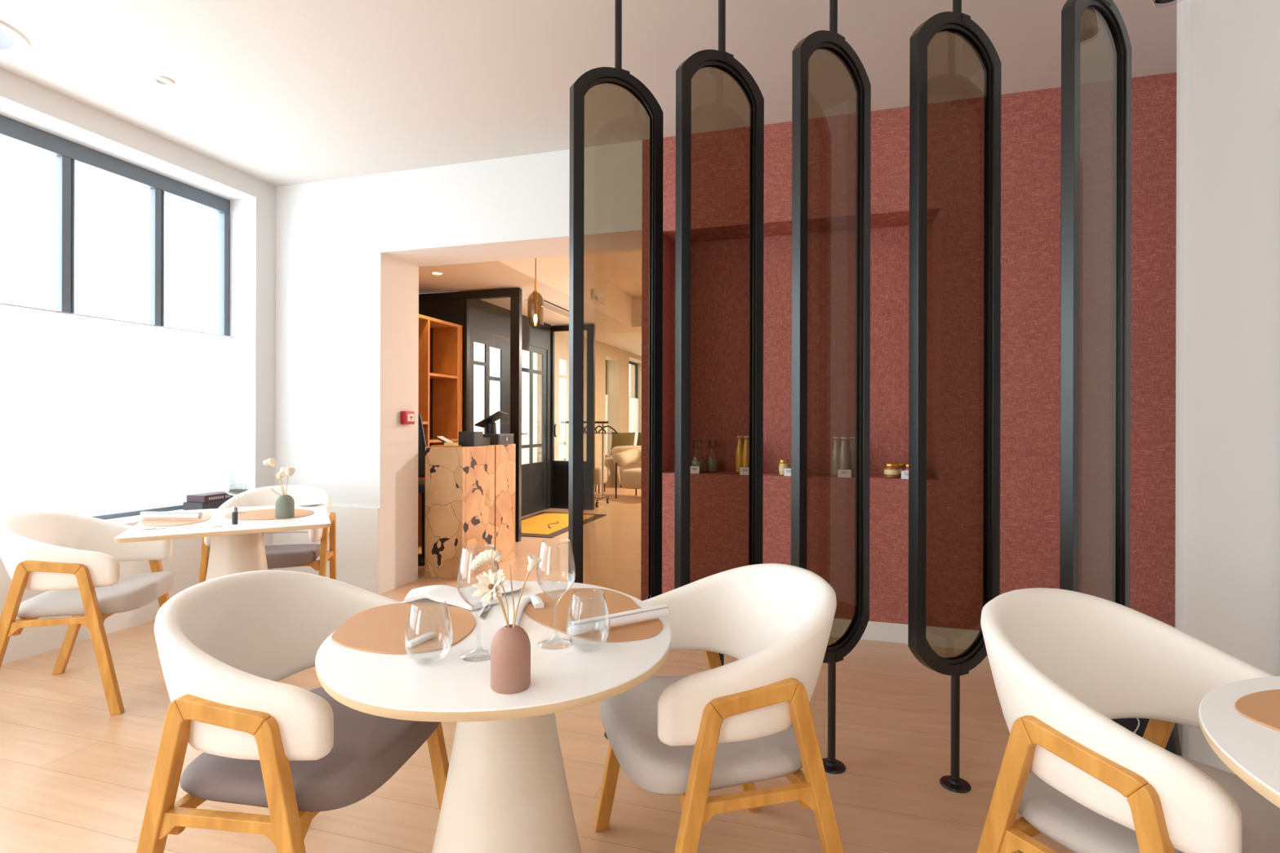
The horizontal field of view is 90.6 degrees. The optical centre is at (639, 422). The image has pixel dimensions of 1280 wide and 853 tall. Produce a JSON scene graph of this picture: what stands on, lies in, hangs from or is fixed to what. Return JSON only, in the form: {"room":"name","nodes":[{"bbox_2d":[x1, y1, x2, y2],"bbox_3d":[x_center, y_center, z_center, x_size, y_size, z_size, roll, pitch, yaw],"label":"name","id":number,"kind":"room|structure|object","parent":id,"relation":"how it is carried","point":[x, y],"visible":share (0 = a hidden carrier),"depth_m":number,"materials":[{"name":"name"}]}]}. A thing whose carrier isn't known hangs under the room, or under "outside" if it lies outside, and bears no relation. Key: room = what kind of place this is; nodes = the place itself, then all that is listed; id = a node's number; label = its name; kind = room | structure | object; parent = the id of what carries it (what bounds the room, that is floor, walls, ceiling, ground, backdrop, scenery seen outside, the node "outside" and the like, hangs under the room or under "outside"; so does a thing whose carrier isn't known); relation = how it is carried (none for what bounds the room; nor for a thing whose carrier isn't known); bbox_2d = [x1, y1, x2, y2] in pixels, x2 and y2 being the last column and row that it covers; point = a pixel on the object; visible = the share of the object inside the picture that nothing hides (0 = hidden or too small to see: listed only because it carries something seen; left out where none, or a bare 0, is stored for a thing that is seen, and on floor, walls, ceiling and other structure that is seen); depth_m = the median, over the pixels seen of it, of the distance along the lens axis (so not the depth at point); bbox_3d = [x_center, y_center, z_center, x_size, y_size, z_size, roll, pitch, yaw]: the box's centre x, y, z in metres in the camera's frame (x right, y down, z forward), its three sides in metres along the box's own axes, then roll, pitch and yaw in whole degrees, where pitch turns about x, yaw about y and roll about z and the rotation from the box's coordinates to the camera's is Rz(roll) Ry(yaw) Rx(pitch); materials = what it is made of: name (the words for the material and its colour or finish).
{"room":"cafe","nodes":[
{"label":"cafe","id":0,"kind":"room"},
{"bbox_2d":[0,68,641,664],"bbox_3d":[-2.337,-0.356,6.622,0.450,3.100,18.600,0,0,16],"label":"wall","id":1,"kind":"structure","parent":0,"point":[252,200],"depth_m":4.51,"materials":[{"name":"white paint"}]},
{"bbox_2d":[0,115,230,526],"bbox_3d":[-3.769,-0.489,1.385,0.324,2.217,6.544,0,0,16],"label":"window","id":2,"kind":"structure","parent":1,"relation":"in","point":[67,153],"depth_m":3.82,"materials":[{"name":"grey"}]},
{"bbox_2d":[0,302,235,516],"bbox_3d":[-3.817,-0.038,1.431,0.028,1.155,6.505,0,0,16],"label":"cafe curtain","id":3,"kind":"object","parent":2,"relation":"hanging from","point":[99,415],"visible":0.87,"depth_m":3.74,"materials":[{"name":"white fabric"}]},
{"bbox_2d":[182,499,227,510],"bbox_3d":[-2.889,0.554,4.292,0.170,0.052,0.300,0,0,16],"label":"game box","id":4,"kind":"object","parent":2,"relation":"on","point":[214,504],"visible":0.41,"depth_m":4.16,"materials":[{"name":"grey"}]},
{"bbox_2d":[186,491,235,502],"bbox_3d":[-2.893,0.504,4.273,0.151,0.045,0.230,0,0,15],"label":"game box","id":5,"kind":"object","parent":4,"relation":"on","point":[216,495],"visible":0.95,"depth_m":4.20,"materials":[{"name":"grey"}]},
{"bbox_2d":[229,488,250,494],"bbox_3d":[-2.821,0.527,4.468,0.130,0.105,0.065,0,0,16],"label":"game box","id":6,"kind":"object","parent":2,"relation":"on","point":[237,491],"visible":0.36,"depth_m":4.44,"materials":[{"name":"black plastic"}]},
{"bbox_2d":[605,394,608,455],"bbox_3d":[-0.748,0.048,12.116,0.012,1.200,0.830,0,0,16],"label":"cafe curtain","id":7,"kind":"object","parent":1,"relation":"hanging from","point":[606,395],"visible":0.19,"depth_m":12.44,"materials":[{"name":"white fabric"}]},
{"bbox_2d":[629,361,637,398],"bbox_3d":[-0.298,-0.326,13.865,0.040,2.050,1.550,0,0,16],"label":"window","id":8,"kind":"structure","parent":1,"relation":"in","point":[630,362],"depth_m":14.57,"materials":[{"name":"black metal"}]},
{"bbox_2d":[628,396,639,445],"bbox_3d":[-0.241,0.049,13.849,0.012,1.200,1.540,0,0,16],"label":"cafe curtain","id":9,"kind":"object","parent":1,"relation":"hanging from","point":[633,402],"visible":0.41,"depth_m":14.26,"materials":[{"name":"white fabric"}]},
{"bbox_2d":[469,299,551,509],"bbox_3d":[-1.573,-0.079,7.700,0.020,2.550,2.300,0,0,16],"label":"wall","id":10,"kind":"structure","parent":0,"point":[490,323],"depth_m":7.46,"materials":[{"name":"black paint"}]},
{"bbox_2d":[521,343,546,516],"bbox_3d":[-1.388,0.097,8.261,0.097,2.192,0.910,0,0,16],"label":"door","id":11,"kind":"structure","parent":10,"relation":"in","point":[534,475],"depth_m":8.35,"materials":[{"name":"black metal"}]},
{"bbox_2d":[418,249,641,335],"bbox_3d":[1.712,-1.620,6.426,8.326,0.550,5.006,0,0,16],"label":"ceiling","id":12,"kind":"structure","parent":0,"point":[617,275],"depth_m":6.92,"materials":[{"name":"beige paint"}]},
{"bbox_2d":[527,257,543,325],"bbox_3d":[-0.884,-1.307,5.364,0.134,0.970,0.134,0,0,16],"label":"pendant","id":13,"kind":"object","parent":12,"relation":"hanging from","point":[535,291],"visible":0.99,"depth_m":5.36,"materials":[{"name":"gold glass"}]},
{"bbox_2d":[533,277,537,314],"bbox_3d":[-0.885,-1.067,5.364,0.040,0.310,0.040,0,0,16],"label":"socket","id":14,"kind":"object","parent":13,"relation":"attached to","point":[535,291],"depth_m":5.35,"materials":[{"name":"gold metal"}]},
{"bbox_2d":[524,298,585,317],"bbox_3d":[-0.984,-1.347,7.529,0.250,0.012,1.200,0,0,16],"label":"ceiling vent","id":15,"kind":"object","parent":12,"relation":"in","point":[548,304],"visible":0.74,"depth_m":7.36,"materials":[{"name":"white"}]},
{"bbox_2d":[591,288,604,304],"bbox_3d":[-0.496,-1.494,7.543,0.075,0.135,0.300,0,0,16],"label":"emergency light","id":16,"kind":"object","parent":12,"relation":"attached to","point":[596,295],"visible":1,"depth_m":7.46,"materials":[{"name":"white"}]},
{"bbox_2d":[595,295,604,304],"bbox_3d":[-0.474,-1.454,7.537,0.030,0.055,0.260,0,0,16],"label":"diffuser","id":17,"kind":"object","parent":16,"relation":"attached to","point":[599,299],"depth_m":7.53,"materials":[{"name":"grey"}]},
{"bbox_2d":[0,483,1073,852],"bbox_3d":[1.579,1.254,5.997,8.326,0.100,19.600,0,0,16],"label":"floor","id":18,"kind":"structure","parent":0,"point":[76,776],"depth_m":2.23,"materials":[{"name":"brown wood"}]},
{"bbox_2d":[0,511,173,715],"bbox_3d":[-2.461,0.794,2.811,0.566,0.798,0.633,0,0,-16],"label":"dining chair","id":19,"kind":"object","parent":18,"relation":"on","point":[73,557],"visible":0.92,"depth_m":2.59,"materials":[{"name":"white fabric"}]},
{"bbox_2d":[114,502,330,581],"bbox_3d":[-1.879,0.820,2.961,0.750,0.750,0.830,0,0,-28],"label":"square table","id":20,"kind":"object","parent":18,"relation":"on","point":[239,548],"visible":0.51,"depth_m":2.85,"materials":[{"name":"white laminate"}]},
{"bbox_2d":[140,511,210,526],"bbox_3d":[-2.118,0.443,2.894,0.258,0.003,0.449,0,0,-32],"label":"placemat","id":21,"kind":"object","parent":20,"relation":"on","point":[206,516],"visible":0.75,"depth_m":2.82,"materials":[{"name":"beige leather"}]},
{"bbox_2d":[139,511,202,519],"bbox_3d":[-2.123,0.421,2.866,0.269,0.032,0.030,0,0,1],"label":"rolled napkin","id":22,"kind":"object","parent":21,"relation":"on","point":[164,515],"visible":1,"depth_m":2.85,"materials":[{"name":"white fabric"}]},
{"bbox_2d":[231,506,237,524],"bbox_3d":[-1.771,0.407,2.768,0.022,0.075,0.022,0,0,16],"label":"pepper mill","id":23,"kind":"object","parent":20,"relation":"on","point":[234,509],"visible":1,"depth_m":2.76,"materials":[{"name":"grey plastic"}]},
{"bbox_2d":[224,508,314,519],"bbox_3d":[-1.785,0.444,3.053,0.423,0.003,0.361,0,0,16],"label":"placemat","id":24,"kind":"object","parent":20,"relation":"on","point":[260,514],"visible":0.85,"depth_m":3.02,"materials":[{"name":"beige leather"}]},
{"bbox_2d":[275,494,294,518],"bbox_3d":[-1.653,0.390,2.947,0.078,0.104,0.078,0,0,16],"label":"bud vase","id":25,"kind":"object","parent":24,"relation":"on","point":[284,504],"visible":1,"depth_m":2.92,"materials":[{"name":"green ceramic"}]},
{"bbox_2d":[262,457,284,494],"bbox_3d":[-1.701,0.269,2.941,0.094,0.206,0.050,0,0,16],"label":"dried flower","id":26,"kind":"object","parent":25,"relation":"in","point":[273,462],"visible":0.98,"depth_m":2.94,"materials":[{"name":"white plant"}]},
{"bbox_2d":[276,471,285,495],"bbox_3d":[-1.673,0.301,2.947,0.043,0.142,0.040,0,0,41],"label":"dried flower","id":27,"kind":"object","parent":25,"relation":"in","point":[280,475],"visible":0.98,"depth_m":2.94,"materials":[{"name":"white plant"}]},
{"bbox_2d":[280,466,295,494],"bbox_3d":[-1.637,0.289,2.944,0.057,0.166,0.051,0,0,16],"label":"dried flower","id":28,"kind":"object","parent":25,"relation":"in","point":[289,471],"visible":0.97,"depth_m":2.93,"materials":[{"name":"white plant"}]},
{"bbox_2d":[294,501,324,506],"bbox_3d":[-1.767,0.439,3.386,0.142,0.012,0.142,0,0,16],"label":"plate","id":29,"kind":"object","parent":20,"relation":"on","point":[310,503],"visible":0.98,"depth_m":3.38,"materials":[{"name":"white ceramic"}]},
{"bbox_2d":[198,484,336,583],"bbox_3d":[-2.151,0.795,3.722,0.633,0.798,0.566,0,0,-15],"label":"dining chair","id":30,"kind":"object","parent":18,"relation":"on","point":[283,556],"visible":0.43,"depth_m":3.77,"materials":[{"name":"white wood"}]},
{"bbox_2d":[136,569,448,852],"bbox_3d":[-0.822,0.799,1.568,0.566,0.798,0.633,0,0,8],"label":"dining chair","id":31,"kind":"object","parent":18,"relation":"on","point":[224,644],"visible":0.73,"depth_m":1.32,"materials":[{"name":"white fabric"}]},
{"bbox_2d":[417,413,426,564],"bbox_3d":[-1.868,0.550,5.415,0.380,1.270,0.472,0,0,16],"label":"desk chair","id":32,"kind":"object","parent":18,"relation":"on","point":[421,438],"visible":0.16,"depth_m":5.21,"materials":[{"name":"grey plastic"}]},
{"bbox_2d":[417,314,462,551],"bbox_3d":[-2.179,0.102,5.804,0.301,2.185,1.520,0,0,16],"label":"shelf unit","id":33,"kind":"object","parent":18,"relation":"on","point":[440,341],"visible":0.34,"depth_m":6.43,"materials":[{"name":"orange wood"}]},
{"bbox_2d":[418,288,521,542],"bbox_3d":[-1.786,-0.075,6.523,1.222,2.540,0.060,0,0,16],"label":"door frame","id":34,"kind":"structure","parent":18,"relation":"on","point":[451,307],"depth_m":6.38,"materials":[{"name":"black metal"}]},
{"bbox_2d":[424,433,515,580],"bbox_3d":[-1.381,0.649,5.248,0.328,1.095,0.860,0,0,16],"label":"reception desk","id":35,"kind":"object","parent":18,"relation":"on","point":[470,491],"depth_m":4.88,"materials":[{"name":"brown wood"}]},
{"bbox_2d":[434,435,458,444],"bbox_3d":[-1.546,0.152,5.140,0.200,0.078,0.120,0,0,5],"label":"open folder","id":36,"kind":"object","parent":35,"relation":"on","point":[442,438],"visible":0.54,"depth_m":5.11,"materials":[{"name":"white paper"}]},
{"bbox_2d":[458,431,483,446],"bbox_3d":[-1.361,0.133,5.096,0.140,0.117,0.140,0,0,16],"label":"receipt printer","id":37,"kind":"object","parent":35,"relation":"on","point":[466,438],"visible":0.96,"depth_m":5.03,"materials":[{"name":"black plastic"}]},
{"bbox_2d":[483,437,490,445],"bbox_3d":[-1.323,0.159,5.262,0.110,0.064,0.120,0,0,16],"label":"card terminal","id":38,"kind":"object","parent":35,"relation":"on","point":[486,441],"visible":0.29,"depth_m":5.25,"materials":[{"name":"black plastic"}]},
{"bbox_2d":[474,410,507,434],"bbox_3d":[-1.295,0.002,5.515,0.243,0.200,0.169,0,0,11],"label":"tablet","id":39,"kind":"object","parent":35,"relation":"on","point":[489,422],"visible":1,"depth_m":5.48,"materials":[{"name":"black plastic"}]},
{"bbox_2d":[315,581,671,852],"bbox_3d":[-0.288,0.824,1.386,0.732,0.750,0.808,0,0,16],"label":"round table","id":40,"kind":"object","parent":18,"relation":"on","point":[506,790],"visible":0.73,"depth_m":1.25,"materials":[{"name":"white laminate"}]},
{"bbox_2d":[331,602,475,653],"bbox_3d":[-0.510,0.447,1.396,0.330,0.003,0.320,0,0,16],"label":"placemat","id":41,"kind":"object","parent":40,"relation":"on","point":[381,628],"visible":1,"depth_m":1.37,"materials":[{"name":"beige leather"}]},
{"bbox_2d":[405,631,435,648],"bbox_3d":[-0.444,0.441,1.283,0.018,0.010,0.072,0,0,23],"label":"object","id":42,"kind":"object","parent":41,"relation":"on","point":[419,640],"visible":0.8,"depth_m":1.27,"materials":[{"name":"white ceramic"}]},
{"bbox_2d":[404,597,453,664],"bbox_3d":[-0.397,0.393,1.189,0.087,0.111,0.087,0,0,16],"label":"glass","id":43,"kind":"object","parent":40,"relation":"on","point":[445,602],"visible":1,"depth_m":1.18,"materials":[{"name":"clear glass"}]},
{"bbox_2d":[404,585,498,610],"bbox_3d":[-0.476,0.434,1.579,0.259,0.024,0.116,0,0,16],"label":"folded napkin","id":44,"kind":"object","parent":40,"relation":"on","point":[451,594],"visible":0.8,"depth_m":1.56,"materials":[{"name":"white fabric"}]},
{"bbox_2d":[457,543,499,661],"bbox_3d":[-0.311,0.345,1.221,0.082,0.209,0.082,0,0,16],"label":"wine glass","id":45,"kind":"object","parent":40,"relation":"on","point":[488,656],"visible":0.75,"depth_m":1.21,"materials":[{"name":"clear glass"}]},
{"bbox_2d":[479,604,492,619],"bbox_3d":[-0.364,0.446,1.517,0.012,0.004,0.169,0,0,-3],"label":"table knife","id":46,"kind":"object","parent":40,"relation":"on","point":[486,611],"visible":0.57,"depth_m":1.49,"materials":[{"name":"silver metal"}]},
{"bbox_2d":[469,579,523,594],"bbox_3d":[-0.382,0.443,1.686,0.142,0.012,0.142,0,0,16],"label":"plate","id":47,"kind":"object","parent":40,"relation":"on","point":[517,585],"visible":0.3,"depth_m":1.69,"materials":[{"name":"white ceramic"}]},
{"bbox_2d":[490,624,530,693],"bbox_3d":[-0.220,0.398,1.077,0.067,0.102,0.067,0,0,16],"label":"bud vase","id":48,"kind":"object","parent":40,"relation":"on","point":[510,647],"visible":0.99,"depth_m":1.05,"materials":[{"name":"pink ceramic"}]},
{"bbox_2d":[470,549,507,620],"bbox_3d":[-0.256,0.300,1.095,0.077,0.161,0.023,0,0,9],"label":"dried flower","id":49,"kind":"object","parent":48,"relation":"in","point":[490,555],"visible":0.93,"depth_m":1.09,"materials":[{"name":"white plant"}]},
{"bbox_2d":[471,568,509,627],"bbox_3d":[-0.253,0.315,1.063,0.064,0.130,0.051,0,0,16],"label":"dried flower","id":50,"kind":"object","parent":48,"relation":"in","point":[490,584],"visible":0.96,"depth_m":1.07,"materials":[{"name":"white plant"}]},
{"bbox_2d":[509,564,515,624],"bbox_3d":[-0.221,0.313,1.083,0.011,0.135,0.010,0,0,16],"label":"dried flower","id":51,"kind":"object","parent":48,"relation":"in","point":[509,565],"visible":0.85,"depth_m":1.08,"materials":[{"name":"brown plant"}]},
{"bbox_2d":[512,554,541,627],"bbox_3d":[-0.193,0.303,1.072,0.051,0.156,0.024,0,0,-18],"label":"dried flower","id":52,"kind":"object","parent":48,"relation":"in","point":[533,560],"visible":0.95,"depth_m":1.07,"materials":[{"name":"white plant"}]},
{"bbox_2d":[536,537,575,648],"bbox_3d":[-0.171,0.345,1.286,0.080,0.209,0.080,0,0,35],"label":"wine glass","id":53,"kind":"object","parent":40,"relation":"on","point":[566,645],"visible":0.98,"depth_m":1.28,"materials":[{"name":"clear glass"}]},
{"bbox_2d":[508,588,662,642],"bbox_3d":[-0.167,0.440,1.475,0.363,0.019,0.433,0,0,-21],"label":"placemat","id":54,"kind":"object","parent":40,"relation":"on","point":[585,605],"depth_m":1.49,"materials":[{"name":"beige leather"}]},
{"bbox_2d":[568,604,670,635],"bbox_3d":[-0.041,0.429,1.381,0.243,0.029,0.027,0,0,-33],"label":"rolled napkin","id":55,"kind":"object","parent":54,"relation":"on","point":[599,623],"visible":1,"depth_m":1.37,"materials":[{"name":"white fabric"}]},
{"bbox_2d":[566,588,610,651],"bbox_3d":[-0.103,0.394,1.257,0.087,0.111,0.087,0,0,16],"label":"glass","id":56,"kind":"object","parent":40,"relation":"on","point":[585,588],"visible":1,"depth_m":1.25,"materials":[{"name":"clear glass"}]},
{"bbox_2d":[521,511,606,537],"bbox_3d":[-1.100,1.188,7.478,0.900,0.018,1.700,0,0,16],"label":"door mat","id":57,"kind":"object","parent":18,"relation":"on","point":[542,524],"visible":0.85,"depth_m":7.40,"materials":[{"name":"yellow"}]},
{"bbox_2d":[550,324,595,510],"bbox_3d":[-0.946,-0.073,8.725,0.649,2.540,0.121,0,0,16],"label":"door","id":58,"kind":"structure","parent":18,"relation":"on","point":[559,469],"depth_m":8.69,"materials":[{"name":"black metal"}]},
{"bbox_2d":[560,421,609,506],"bbox_3d":[-0.810,0.592,9.196,0.730,1.208,0.540,0,0,16],"label":"coat rack","id":59,"kind":"object","parent":18,"relation":"on","point":[602,423],"visible":0.57,"depth_m":9.11,"materials":[{"name":"black metal"}]},
{"bbox_2d":[595,465,607,493],"bbox_3d":[-0.726,0.973,10.786,0.260,0.450,0.400,0,0,16],"label":"pouf","id":60,"kind":"object","parent":18,"relation":"on","point":[597,468],"visible":0.64,"depth_m":10.62,"materials":[{"name":"beige fabric"}]},
{"bbox_2d":[568,0,662,739],"bbox_3d":[-0.086,-0.262,2.430,0.396,2.923,0.094,0,0,-32],"label":"frame","id":61,"kind":"object","parent":18,"relation":"on","point":[617,76],"visible":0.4,"depth_m":2.42,"materials":[{"name":"black metal"}]},
{"bbox_2d":[611,445,641,487],"bbox_3d":[0.300,0.813,11.660,1.683,0.776,0.826,0,0,16],"label":"lounge sofa","id":62,"kind":"object","parent":18,"relation":"on","point":[615,450],"visible":0.18,"depth_m":11.54,"materials":[{"name":"beige fabric"}]},
{"bbox_2d":[610,431,635,454],"bbox_3d":[-0.320,0.399,11.814,0.445,0.422,0.190,0,0,8],"label":"cushion","id":63,"kind":"object","parent":62,"relation":"on","point":[619,439],"visible":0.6,"depth_m":11.79,"materials":[{"name":"brown fabric"}]},
{"bbox_2d":[636,432,641,445],"bbox_3d":[0.127,0.400,11.704,0.445,0.415,0.205,0,0,28],"label":"cushion","id":64,"kind":"object","parent":62,"relation":"on","point":[639,437],"visible":0.14,"depth_m":11.75,"materials":[{"name":"brown fabric"}]},
{"bbox_2d":[613,448,641,498],"bbox_3d":[0.107,0.812,10.107,0.970,0.776,0.826,0,0,24],"label":"lounge armchair","id":65,"kind":"object","parent":18,"relation":"on","point":[631,478],"visible":0.43,"depth_m":9.93,"materials":[{"name":"beige fabric"}]},
{"bbox_2d":[593,563,844,852],"bbox_3d":[0.197,0.802,1.645,0.566,0.798,0.633,0,0,-15],"label":"dining chair","id":66,"kind":"object","parent":18,"relation":"on","point":[748,720],"visible":0.87,"depth_m":1.40,"materials":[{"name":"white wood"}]},
{"bbox_2d":[674,0,764,665],"bbox_3d":[0.297,-0.261,2.318,0.396,2.923,0.094,0,0,-34],"label":"frame","id":67,"kind":"object","parent":18,"relation":"on","point":[721,60],"visible":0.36,"depth_m":2.27,"materials":[{"name":"black metal"}]},
{"bbox_2d":[791,0,871,773],"bbox_3d":[0.672,-0.260,2.208,0.396,2.923,0.094,0,0,-37],"label":"frame","id":68,"kind":"object","parent":18,"relation":"on","point":[830,41],"visible":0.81,"depth_m":2.20,"materials":[{"name":"black metal"}]},
{"bbox_2d":[908,0,1001,793],"bbox_3d":[1.048,-0.259,2.098,0.396,2.923,0.094,0,0,-25],"label":"frame","id":69,"kind":"object","parent":18,"relation":"on","point":[958,23],"visible":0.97,"depth_m":2.08,"materials":[{"name":"black metal"}]},
{"bbox_2d":[1059,0,1131,608],"bbox_3d":[1.434,-0.258,1.986,0.396,2.923,0.094,0,0,-33],"label":"frame","id":70,"kind":"object","parent":18,"relation":"on","point":[1072,11],"visible":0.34,"depth_m":1.90,"materials":[{"name":"black metal"}]},
{"bbox_2d":[976,587,1279,852],"bbox_3d":[1.030,0.804,1.284,0.633,0.798,0.566,0,0,-28],"label":"dining chair","id":71,"kind":"object","parent":18,"relation":"on","point":[1064,664],"visible":0.92,"depth_m":1.23,"materials":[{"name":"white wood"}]},
{"bbox_2d":[1111,718,1182,756],"bbox_3d":[1.779,1.075,2.283,0.259,0.260,0.165,0,0,45],"label":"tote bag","id":72,"kind":"object","parent":18,"relation":"on","point":[1138,726],"visible":0.08,"depth_m":2.21,"materials":[{"name":"black fabric"}]},
{"bbox_2d":[1198,675,1279,808],"bbox_3d":[1.186,0.828,0.721,0.826,0.750,0.826,0,0,16],"label":"round table","id":73,"kind":"object","parent":18,"relation":"on","point":[1250,748],"visible":0.95,"depth_m":0.91,"materials":[{"name":"white laminate"}]},
{"bbox_2d":[1235,688,1279,731],"bbox_3d":[1.128,0.451,0.917,0.415,0.003,0.298,0,0,16],"label":"placemat","id":74,"kind":"object","parent":73,"relation":"on","point":[1263,708],"visible":1,"depth_m":1.00,"materials":[{"name":"beige leather"}]},
{"bbox_2d":[0,0,1177,186],"bbox_3d":[-0.075,-1.798,0.307,8.326,0.150,7.744,0,0,16],"label":"ceiling","id":75,"kind":"structure","parent":0,"point":[276,93],"depth_m":3.05,"materials":[{"name":"white paint"}]},
{"bbox_2d":[0,19,31,56],"bbox_3d":[-2.957,-1.723,2.772,0.424,0.016,0.424,0,0,16],"label":"ceiling light","id":76,"kind":"object","parent":75,"relation":"attached to","point":[13,42],"visible":1,"depth_m":2.87,"materials":[{"name":"white"}]},
{"bbox_2d":[0,31,13,49],"bbox_3d":[-2.957,-1.723,2.772,0.302,0.004,0.302,0,0,16],"label":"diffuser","id":77,"kind":"object","parent":76,"relation":"attached to","point":[6,37],"depth_m":2.86,"materials":[{"name":"white"}]},
{"bbox_2d":[151,75,174,86],"bbox_3d":[-2.410,-1.724,3.201,0.092,0.010,0.092,0,0,16],"label":"recessed light","id":78,"kind":"object","parent":75,"relation":"in","point":[162,80],"visible":1,"depth_m":3.20,"materials":[{"name":"white"}]},
{"bbox_2d":[1151,0,1174,4],"bbox_3d":[1.659,-1.521,1.975,0.098,0.395,0.098,0,0,16],"label":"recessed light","id":79,"kind":"object","parent":75,"relation":"hanging from","point":[1154,1],"visible":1,"depth_m":2.02,"materials":[{"name":"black metal"}]},
{"bbox_2d":[583,332,641,356],"bbox_3d":[3.235,-1.561,11.636,8.326,0.260,5.850,0,0,16],"label":"ceiling","id":80,"kind":"structure","parent":0,"point":[631,343],"depth_m":11.21,"materials":[{"name":"white paint"}]},
{"bbox_2d":[275,71,1176,630],"bbox_3d":[0.154,-0.261,4.048,5.776,2.923,0.430,0,0,16],"label":"wall","id":81,"kind":"structure","parent":0,"point":[1031,120],"depth_m":3.70,"materials":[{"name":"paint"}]},
{"bbox_2d":[272,505,379,594],"bbox_3d":[-2.246,0.894,4.515,0.912,0.600,0.020,0,0,16],"label":"wall","id":82,"kind":"structure","parent":81,"relation":"attached to","point":[357,528],"depth_m":4.44,"materials":[{"name":"white"}]},
{"bbox_2d":[325,576,377,594],"bbox_3d":[-2.251,1.144,4.502,0.912,0.100,0.004,0,0,16],"label":"baseboard","id":83,"kind":"structure","parent":81,"relation":"attached to","point":[367,584],"depth_m":4.40,"materials":[{"name":"white"}]},
{"bbox_2d":[400,411,414,424],"bbox_3d":[-1.705,-0.033,4.650,0.048,0.096,0.110,0,0,16],"label":"fire alarm","id":84,"kind":"object","parent":81,"relation":"attached to","point":[406,417],"visible":1,"depth_m":4.62,"materials":[{"name":"red plastic"}]},
{"bbox_2d":[689,466,699,473],"bbox_3d":[0.326,0.286,3.799,0.062,0.043,0.026,0,0,16],"label":"price card","id":85,"kind":"object","parent":81,"relation":"on","point":[694,469],"visible":0.76,"depth_m":3.79,"materials":[{"name":"white"}]},
{"bbox_2d":[691,447,703,472],"bbox_3d":[0.353,0.208,3.877,0.078,0.199,0.078,0,0,16],"label":"bottle","id":86,"kind":"object","parent":81,"relation":"on","point":[695,463],"visible":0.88,"depth_m":3.85,"materials":[{"name":"clear glass"}]},
{"bbox_2d":[706,455,718,472],"bbox_3d":[0.448,0.209,3.932,0.078,0.199,0.078,0,0,16],"label":"bottle","id":87,"kind":"object","parent":81,"relation":"on","point":[711,465],"visible":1,"depth_m":3.90,"materials":[{"name":"clear glass"}]},
{"bbox_2d":[735,435,743,472],"bbox_3d":[0.613,0.196,3.868,0.060,0.225,0.060,0,0,16],"label":"juice bottle","id":88,"kind":"object","parent":81,"relation":"on","point":[740,446],"visible":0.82,"depth_m":3.85,"materials":[{"name":"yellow glass"}]},
{"bbox_2d":[739,467,748,475],"bbox_3d":[0.618,0.287,3.714,0.062,0.043,0.026,0,0,16],"label":"price card","id":89,"kind":"object","parent":81,"relation":"on","point":[743,471],"visible":0.76,"depth_m":3.71,"materials":[{"name":"white"}]},
{"bbox_2d":[742,435,748,467],"bbox_3d":[0.643,0.196,3.807,0.060,0.225,0.060,0,0,16],"label":"juice bottle","id":90,"kind":"object","parent":81,"relation":"on","point":[745,449],"visible":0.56,"depth_m":3.79,"materials":[{"name":"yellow glass"}]},
{"bbox_2d":[778,459,788,475],"bbox_3d":[0.843,0.264,3.712,0.055,0.091,0.055,0,0,16],"label":"jar","id":91,"kind":"object","parent":81,"relation":"on","point":[783,463],"visible":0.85,"depth_m":3.69,"materials":[{"name":"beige glass"}]},
{"bbox_2d":[831,436,840,475],"bbox_3d":[1.150,0.198,3.701,0.060,0.225,0.060,0,0,16],"label":"juice bottle","id":92,"kind":"object","parent":81,"relation":"on","point":[836,449],"visible":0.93,"depth_m":3.68,"materials":[{"name":"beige glass"}]},
{"bbox_2d":[839,436,849,470],"bbox_3d":[1.176,0.198,3.641,0.060,0.225,0.060,0,0,16],"label":"juice bottle","id":93,"kind":"object","parent":81,"relation":"on","point":[844,455],"visible":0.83,"depth_m":3.62,"materials":[{"name":"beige glass"}]},
{"bbox_2d":[837,469,851,477],"bbox_3d":[1.149,0.289,3.558,0.072,0.043,0.026,0,0,16],"label":"price card","id":94,"kind":"object","parent":81,"relation":"on","point":[841,473],"visible":1,"depth_m":3.55,"materials":[{"name":"white"}]},
{"bbox_2d":[848,436,855,475],"bbox_3d":[1.238,0.198,3.675,0.060,0.225,0.060,0,0,16],"label":"juice bottle","id":95,"kind":"object","parent":81,"relation":"on","point":[852,446],"visible":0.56,"depth_m":3.65,"materials":[{"name":"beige glass"}]},
{"bbox_2d":[884,462,899,478],"bbox_3d":[1.411,0.271,3.546,0.081,0.080,0.081,0,0,16],"label":"jar","id":96,"kind":"object","parent":81,"relation":"on","point":[891,470],"visible":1,"depth_m":3.51,"materials":[{"name":"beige glass"}]},
{"bbox_2d":[829,617,979,649],"bbox_3d":[1.432,1.151,3.443,2.976,0.105,0.014,0,0,16],"label":"baseboard","id":97,"kind":"structure","parent":81,"relation":"attached to","point":[938,637],"depth_m":3.44,"materials":[{"name":"white"}]},
{"bbox_2d":[901,471,908,479],"bbox_3d":[1.465,0.289,3.466,0.065,0.043,0.026,0,0,16],"label":"price card","id":98,"kind":"object","parent":81,"relation":"on","point":[904,474],"visible":0.64,"depth_m":3.46,"materials":[{"name":"white"}]},
{"bbox_2d":[1175,0,1279,774],"bbox_3d":[3.118,-0.253,1.902,2.483,2.923,2.887,0,0,16],"label":"wall pier","id":99,"kind":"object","parent":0,"point":[1228,349],"visible":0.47,"depth_m":2.16,"materials":[{"name":"white paint"}]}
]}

